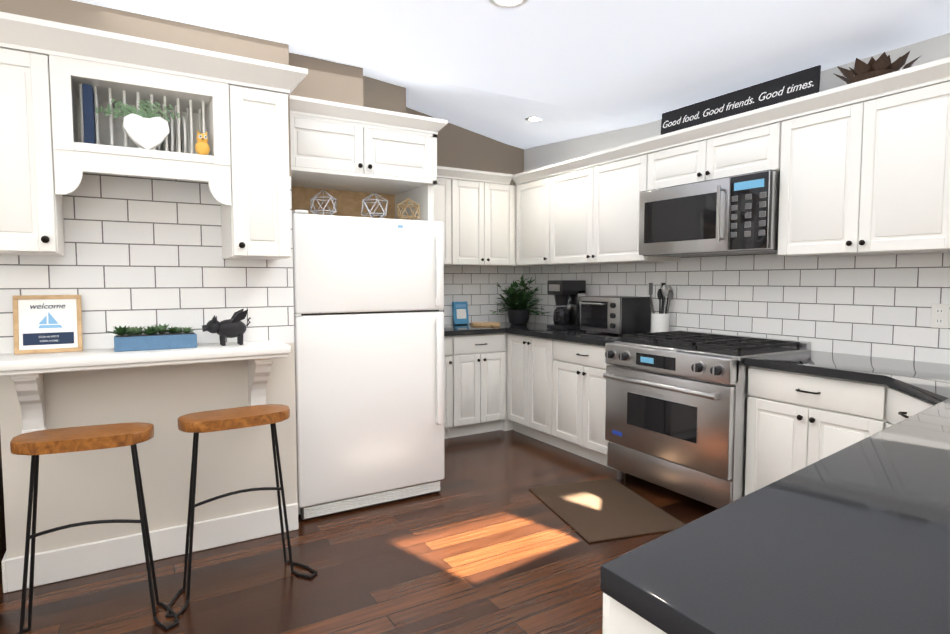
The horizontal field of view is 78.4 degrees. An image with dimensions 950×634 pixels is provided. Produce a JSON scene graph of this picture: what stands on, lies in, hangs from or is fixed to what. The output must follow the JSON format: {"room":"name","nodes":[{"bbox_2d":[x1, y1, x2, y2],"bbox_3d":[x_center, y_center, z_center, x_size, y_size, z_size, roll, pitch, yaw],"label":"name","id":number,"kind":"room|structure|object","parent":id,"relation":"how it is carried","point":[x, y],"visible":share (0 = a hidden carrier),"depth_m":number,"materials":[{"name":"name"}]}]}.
{"room":"kitchen","nodes":[
{"label":"kitchen","id":0,"kind":"room"},
{"bbox_2d":[0,0,297,558],"bbox_3d":[-1.500,-0.109,2.771,1.220,2.520,0.120,-2,4,-31],"label":"wall","id":1,"kind":"structure","parent":0,"point":[142,252],"depth_m":2.70,"materials":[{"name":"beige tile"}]},
{"bbox_2d":[0,340,290,433],"bbox_3d":[-1.436,0.322,2.590,1.145,0.358,0.300,-2,4,-31],"label":"bar","id":2,"kind":"object","parent":1,"relation":"attached to","point":[24,372],"visible":0.88,"depth_m":2.44,"materials":[{"name":"white wood"}]},
{"bbox_2d":[13,295,82,354],"bbox_3d":[-1.808,0.030,2.468,0.235,0.244,0.056,-2,4,-31],"label":"print","id":3,"kind":"object","parent":2,"relation":"on","point":[47,323],"visible":1,"depth_m":2.46,"materials":[{"name":"white paper"}]},
{"bbox_2d":[108,323,196,351],"bbox_3d":[-1.438,0.087,2.598,0.360,0.108,0.150,-2,4,-31],"label":"pot","id":4,"kind":"object","parent":2,"relation":"on","point":[152,337],"visible":1,"depth_m":2.56,"materials":[{"name":"blue wood"}]},
{"bbox_2d":[202,308,250,345],"bbox_3d":[-1.166,0.048,2.736,0.214,0.169,0.128,-2,4,-31],"label":"pig figurine","id":5,"kind":"object","parent":2,"relation":"on","point":[234,326],"visible":1,"depth_m":2.71,"materials":[{"name":"grey metal"}]},
{"bbox_2d":[1,503,298,592],"bbox_3d":[-1.503,1.077,2.834,1.237,0.145,0.136,-2,4,-31],"label":"baseboard","id":6,"kind":"structure","parent":1,"relation":"attached to","point":[63,564],"depth_m":2.71,"materials":[{"name":"white"}]},
{"bbox_2d":[0,12,307,259],"bbox_3d":[-1.403,-0.685,2.486,1.280,0.845,0.400,-2,4,-31],"label":"hutch","id":7,"kind":"object","parent":1,"relation":"attached to","point":[235,107],"visible":0.94,"depth_m":2.37,"materials":[{"name":"white wood"}]},
{"bbox_2d":[82,83,95,143],"bbox_3d":[-1.569,-0.803,2.369,0.034,0.234,0.185,-2,4,-31],"label":"book","id":8,"kind":"object","parent":7,"relation":"in","point":[89,114],"visible":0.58,"depth_m":2.29,"materials":[{"name":"blue paper"}]},
{"bbox_2d":[96,98,179,149],"bbox_3d":[-1.381,-0.794,2.397,0.302,0.206,0.044,-2,4,-31],"label":"potted plant","id":9,"kind":"object","parent":7,"relation":"in","point":[150,130],"visible":1,"depth_m":2.39,"materials":[{"name":"white ceramic"}]},
{"bbox_2d":[156,113,185,152],"bbox_3d":[-1.359,-0.801,2.599,0.108,0.200,0.200,-2,4,-31],"label":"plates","id":10,"kind":"object","parent":7,"relation":"in","point":[182,137],"visible":0.52,"depth_m":2.56,"materials":[{"name":"white ceramic"}]},
{"bbox_2d":[195,130,209,154],"bbox_3d":[-1.177,-0.752,2.514,0.060,0.109,0.059,-2,4,-31],"label":"owl figurine","id":11,"kind":"object","parent":7,"relation":"in","point":[202,146],"visible":1,"depth_m":2.50,"materials":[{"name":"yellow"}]},
{"bbox_2d":[289,53,375,108],"bbox_3d":[-1.023,-0.422,3.530,0.600,3.050,0.720,-2,4,-31],"label":"wall","id":12,"kind":"structure","parent":0,"point":[326,80],"depth_m":3.31,"materials":[{"name":"beige paint"}]},
{"bbox_2d":[0,430,718,633],"bbox_3d":[-0.635,1.251,2.021,6.200,0.100,5.800,-2,4,-31],"label":"floor","id":13,"kind":"structure","parent":0,"point":[485,540],"depth_m":2.65,"materials":[{"name":"brown wood"}]},
{"bbox_2d":[0,435,5,560],"bbox_3d":[-2.918,0.494,2.905,0.951,1.300,1.550,-2,4,-31],"label":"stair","id":14,"kind":"structure","parent":13,"relation":"on","point":[2,534],"depth_m":2.83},
{"bbox_2d":[10,422,178,633],"bbox_3d":[-1.462,0.811,2.195,0.611,0.755,0.259,-2,4,-23],"label":"stool","id":15,"kind":"object","parent":13,"relation":"on","point":[34,444],"visible":1,"depth_m":2.17,"materials":[{"name":"brown wood"}]},
{"bbox_2d":[166,404,317,617],"bbox_3d":[-1.013,0.791,2.517,0.610,0.755,0.275,-2,4,-31],"label":"stool","id":16,"kind":"object","parent":13,"relation":"on","point":[197,423],"visible":1,"depth_m":2.47,"materials":[{"name":"brown wood"}]},
{"bbox_2d":[292,210,444,519],"bbox_3d":[-0.759,0.247,3.659,0.900,1.698,0.825,-2,4,-31],"label":"fridge","id":17,"kind":"object","parent":13,"relation":"on","point":[368,292],"visible":0.83,"depth_m":3.32,"materials":[{"name":"white painted metal"},{"name":"white plastic"}]},
{"bbox_2d":[310,190,336,214],"bbox_3d":[-0.896,-0.662,3.440,0.161,0.180,0.155,-2,4,-31],"label":"orb","id":18,"kind":"object","parent":17,"relation":"on","point":[332,211],"visible":0.9,"depth_m":3.42,"materials":[{"name":"silver metal"}]},
{"bbox_2d":[361,192,387,217],"bbox_3d":[-0.622,-0.678,3.604,0.168,0.190,0.169,-2,4,-31],"label":"orb","id":19,"kind":"object","parent":17,"relation":"on","point":[375,202],"visible":0.92,"depth_m":3.59,"materials":[{"name":"silver metal"}]},
{"bbox_2d":[397,198,419,219],"bbox_3d":[-0.425,-0.675,3.724,0.149,0.170,0.152,-2,4,-31],"label":"orb","id":20,"kind":"object","parent":17,"relation":"on","point":[400,216],"visible":0.88,"depth_m":3.71,"materials":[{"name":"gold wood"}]},
{"bbox_2d":[444,335,463,438],"bbox_3d":[-0.527,0.578,4.955,0.563,0.874,0.615,-2,4,-31],"label":"base cabinet","id":21,"kind":"object","parent":13,"relation":"on","point":[453,345],"depth_m":4.81,"materials":[{"name":"white wood"}]},
{"bbox_2d":[464,333,507,435],"bbox_3d":[-0.138,0.563,5.189,0.589,0.874,0.615,-2,4,-31],"label":"base cabinet","id":22,"kind":"object","parent":13,"relation":"on","point":[475,382],"depth_m":4.98,"materials":[{"name":"white wood"}]},
{"bbox_2d":[508,333,513,430],"bbox_3d":[0.354,0.545,5.485,0.679,0.874,0.615,-2,4,-31],"label":"base cabinet","id":23,"kind":"object","parent":13,"relation":"on","point":[510,424],"depth_m":5.15,"materials":[{"name":"white wood"}]},
{"bbox_2d":[444,323,504,335],"bbox_3d":[-0.336,0.115,5.023,0.990,0.040,0.653,-2,4,-31],"label":"countertop","id":24,"kind":"structure","parent":23,"relation":"on","point":[449,329],"depth_m":4.93,"materials":[{"name":"black stone"}]},
{"bbox_2d":[452,302,468,323],"bbox_3d":[-0.137,-0.038,5.458,0.150,0.212,0.063,-2,4,-31],"label":"picture frame","id":25,"kind":"object","parent":24,"relation":"on","point":[460,312],"visible":0.98,"depth_m":5.44,"materials":[{"name":"blue"}]},
{"bbox_2d":[471,322,499,326],"bbox_3d":[0.112,0.066,5.285,0.270,0.022,0.335,-2,4,-31],"label":"cutting board","id":26,"kind":"object","parent":24,"relation":"on","point":[494,324],"visible":1,"depth_m":5.23,"materials":[{"name":"brown wood"}]},
{"bbox_2d":[499,322,639,345],"bbox_3d":[0.710,0.123,4.890,0.664,0.040,1.962,-2,4,-31],"label":"countertop","id":27,"kind":"structure","parent":23,"relation":"on","point":[536,329],"depth_m":4.52,"materials":[{"name":"black stone"}]},
{"bbox_2d":[489,275,548,323],"bbox_3d":[0.411,-0.163,5.417,0.512,0.463,0.571,-2,4,-31],"label":"potted plant","id":28,"kind":"object","parent":27,"relation":"on","point":[521,311],"visible":1,"depth_m":5.41,"materials":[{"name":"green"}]},
{"bbox_2d":[547,280,585,329],"bbox_3d":[0.760,-0.104,4.909,0.286,0.410,0.200,-2,4,-31],"label":"coffee maker","id":29,"kind":"object","parent":27,"relation":"on","point":[567,294],"visible":0.96,"depth_m":4.84,"materials":[{"name":"black plastic"}]},
{"bbox_2d":[579,296,650,335],"bbox_3d":[1.060,-0.015,4.487,0.363,0.285,0.440,-2,4,-31],"label":"toaster oven","id":30,"kind":"object","parent":27,"relation":"on","point":[619,315],"visible":0.98,"depth_m":4.34,"materials":[{"name":"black metal"}]},
{"bbox_2d":[648,282,672,332],"bbox_3d":[1.360,-0.053,4.221,0.204,0.394,0.160,-2,4,-31],"label":"utensil crock","id":31,"kind":"object","parent":27,"relation":"on","point":[660,321],"visible":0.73,"depth_m":4.19,"materials":[{"name":"white ceramic"}]},
{"bbox_2d":[507,333,542,441],"bbox_3d":[0.719,0.579,4.944,0.615,0.874,0.682,-2,4,-31],"label":"base cabinet","id":32,"kind":"object","parent":13,"relation":"on","point":[525,353],"depth_m":4.85,"materials":[{"name":"white wood"}]},
{"bbox_2d":[543,338,624,472],"bbox_3d":[1.033,0.611,4.424,0.615,0.874,0.776,-2,4,-31],"label":"base cabinet","id":33,"kind":"object","parent":13,"relation":"on","point":[556,393],"depth_m":4.32,"materials":[{"name":"white wood"}]},
{"bbox_2d":[529,478,684,542],"bbox_3d":[0.744,1.108,3.407,0.600,0.010,0.800,-1,4,-17],"label":"rug","id":34,"kind":"object","parent":13,"relation":"on","point":[599,510],"visible":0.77,"depth_m":3.33,"materials":[{"name":"fabric"}]},
{"bbox_2d":[602,592,666,633],"bbox_3d":[0.601,0.840,0.803,0.587,0.874,0.615,-2,4,-31],"label":"base cabinet","id":35,"kind":"object","parent":13,"relation":"on","point":[619,618],"depth_m":0.83,"materials":[{"name":"white wood"}]},
{"bbox_2d":[603,330,810,507],"bbox_3d":[1.393,0.615,3.639,0.814,0.965,0.930,-2,4,-31],"label":"range","id":36,"kind":"object","parent":13,"relation":"on","point":[676,413],"visible":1,"depth_m":3.37,"materials":[{"name":"silver metal"}]},
{"bbox_2d":[745,366,889,495],"bbox_3d":[1.873,0.701,3.000,0.650,0.874,0.660,-2,4,-31],"label":"base cabinet","id":37,"kind":"object","parent":13,"relation":"on","point":[796,421],"visible":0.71,"depth_m":2.87,"materials":[{"name":"white wood"}]},
{"bbox_2d":[886,387,935,427],"bbox_3d":[1.869,0.745,2.306,0.335,0.874,0.470,1,4,14],"label":"base cabinet","id":38,"kind":"object","parent":13,"relation":"on","point":[901,405],"visible":0.1,"depth_m":2.40,"materials":[{"name":"white wood"}]},
{"bbox_3d":[2.171,0.769,1.925,1.258,0.874,1.410,-2,4,-31],"label":"cabinet filler","id":39,"kind":"object","parent":13,"relation":"on","visible":0},
{"bbox_2d":[600,350,949,633],"bbox_3d":[1.306,0.320,1.763,2.879,0.040,2.153,-2,4,-31],"label":"countertop","id":40,"kind":"structure","parent":39,"relation":"on","point":[854,538],"depth_m":0.90,"materials":[{"name":"black stone"}]},
{"bbox_2d":[376,79,405,112],"bbox_3d":[-1.014,-0.454,4.037,1.140,3.050,0.100,-2,4,-31],"label":"wall","id":41,"kind":"structure","parent":0,"point":[390,97],"depth_m":4.16,"materials":[{"name":"beige paint"}]},
{"bbox_2d":[290,95,447,220],"bbox_3d":[-0.781,-0.079,3.760,1.026,2.335,0.650,-2,4,-31],"label":"upper cabinet","id":42,"kind":"object","parent":41,"relation":"attached to","point":[349,157],"visible":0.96,"depth_m":3.53,"materials":[{"name":"white wood"}]},
{"bbox_2d":[406,107,523,266],"bbox_3d":[-2.107,-0.475,4.358,6.200,3.050,0.100,-2,4,-31],"label":"wall","id":43,"kind":"structure","parent":0,"point":[460,147],"depth_m":5.50,"materials":[{"name":"beige paint"}]},
{"bbox_2d":[434,166,461,265],"bbox_3d":[-0.538,-0.865,5.027,0.713,0.826,0.330,-2,4,-31],"label":"upper cabinet","id":44,"kind":"object","parent":43,"relation":"attached to","point":[448,188],"depth_m":5.03,"materials":[{"name":"white wood"}]},
{"bbox_2d":[439,266,522,323],"bbox_3d":[-0.218,-0.205,5.450,1.654,0.544,0.011,-2,4,-31],"label":"backsplash","id":45,"kind":"structure","parent":43,"relation":"attached to","point":[477,289],"depth_m":5.60,"materials":[{"name":"tile"}]},
{"bbox_2d":[462,169,516,266],"bbox_3d":[-0.028,-0.884,5.335,0.723,0.826,0.330,-2,4,-31],"label":"upper cabinet","id":46,"kind":"object","parent":43,"relation":"attached to","point":[477,217],"depth_m":5.23,"materials":[{"name":"white wood"}]},
{"bbox_2d":[502,266,536,266],"bbox_3d":[0.402,-0.858,5.596,0.400,0.741,0.330,-2,4,-31],"label":"upper cabinet","id":47,"kind":"object","parent":43,"relation":"attached to","point":[502,266],"depth_m":5.67,"materials":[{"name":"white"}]},
{"bbox_2d":[73,0,949,148],"bbox_3d":[-0.635,-1.629,1.840,6.200,0.632,5.800,-2,4,-31],"label":"ceiling","id":48,"kind":"structure","parent":0,"point":[646,61],"depth_m":2.95,"materials":[{"name":"white paint"}]},
{"bbox_2d":[489,0,527,7],"bbox_3d":[0.142,-1.356,2.467,0.170,0.016,0.170,-2,4,-31],"label":"recessed light","id":49,"kind":"object","parent":48,"relation":"in","point":[507,3],"visible":1,"depth_m":2.51,"materials":[{"name":"white"}]},
{"bbox_2d":[525,116,542,121],"bbox_3d":[0.480,-1.568,4.589,0.170,0.016,0.170,-2,4,-31],"label":"recessed light","id":50,"kind":"object","parent":48,"relation":"in","point":[532,119],"visible":0.62,"depth_m":4.60,"materials":[{"name":"white"}]},
{"bbox_2d":[524,33,949,266],"bbox_3d":[2.002,-0.268,3.461,0.100,2.750,5.700,-2,4,-31],"label":"wall","id":51,"kind":"structure","parent":0,"point":[928,50],"depth_m":4.53,"materials":[{"name":"white paint"}]},
{"bbox_2d":[512,167,566,265],"bbox_3d":[0.664,-0.877,5.226,0.330,0.826,0.562,-2,4,-31],"label":"upper cabinet","id":52,"kind":"object","parent":51,"relation":"attached to","point":[530,184],"depth_m":5.19,"materials":[{"name":"white wood"}]},
{"bbox_2d":[544,139,676,264],"bbox_3d":[1.037,-0.839,4.607,0.330,0.826,1.128,-2,4,-31],"label":"upper cabinet","id":53,"kind":"object","parent":51,"relation":"attached to","point":[592,201],"depth_m":4.46,"materials":[{"name":"white wood"}]},
{"bbox_2d":[648,103,779,189],"bbox_3d":[1.576,-1.019,3.701,0.330,0.351,0.952,-2,4,-31],"label":"upper cabinet","id":54,"kind":"object","parent":51,"relation":"attached to","point":[742,143],"depth_m":3.54,"materials":[{"name":"white wood"}]},
{"bbox_2d":[639,170,779,256],"bbox_3d":[1.513,-0.621,3.690,0.451,0.438,0.943,-2,4,-31],"label":"microwave","id":55,"kind":"object","parent":54,"relation":"attached to","point":[735,214],"visible":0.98,"depth_m":3.51,"materials":[{"name":"silver metal"}]},
{"bbox_2d":[661,65,820,134],"bbox_3d":[1.541,-1.268,3.511,0.027,0.170,1.050,-2,4,-31],"label":"sign","id":56,"kind":"object","parent":54,"relation":"on","point":[802,83],"visible":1,"depth_m":3.42,"materials":[{"name":"black wood"}]},
{"bbox_2d":[523,253,949,363],"bbox_3d":[1.544,-0.157,4.120,0.011,0.615,4.087,-2,4,-31],"label":"backsplash","id":57,"kind":"structure","parent":51,"relation":"attached to","point":[875,305],"depth_m":3.46,"materials":[{"name":"tile"}]},
{"bbox_2d":[777,57,947,256],"bbox_3d":[2.056,-0.732,2.923,0.330,0.826,0.899,-2,4,-31],"label":"upper cabinet","id":58,"kind":"object","parent":51,"relation":"attached to","point":[862,167],"depth_m":2.84,"materials":[{"name":"white wood"}]},
{"bbox_2d":[834,50,921,83],"bbox_3d":[1.997,-1.206,2.907,0.370,0.120,0.352,-2,4,-31],"label":"bowl","id":59,"kind":"object","parent":58,"relation":"on","point":[873,67],"visible":0.5,"depth_m":2.82,"materials":[{"name":"brown wood"}]},
{"bbox_2d":[931,304,948,328],"bbox_3d":[2.291,-0.005,2.868,0.009,0.120,0.072,-2,4,-31],"label":"electrical outlet","id":60,"kind":"object","parent":51,"relation":"attached to","point":[939,315],"visible":1,"depth_m":2.86,"materials":[{"name":"white plastic"}]},
{"bbox_2d":[940,57,949,252],"bbox_3d":[2.434,-0.693,2.296,0.330,0.826,0.809,-2,4,-31],"label":"upper cabinet","id":61,"kind":"object","parent":51,"relation":"attached to","point":[944,193],"depth_m":2.57,"materials":[{"name":"white wood"}]}
]}

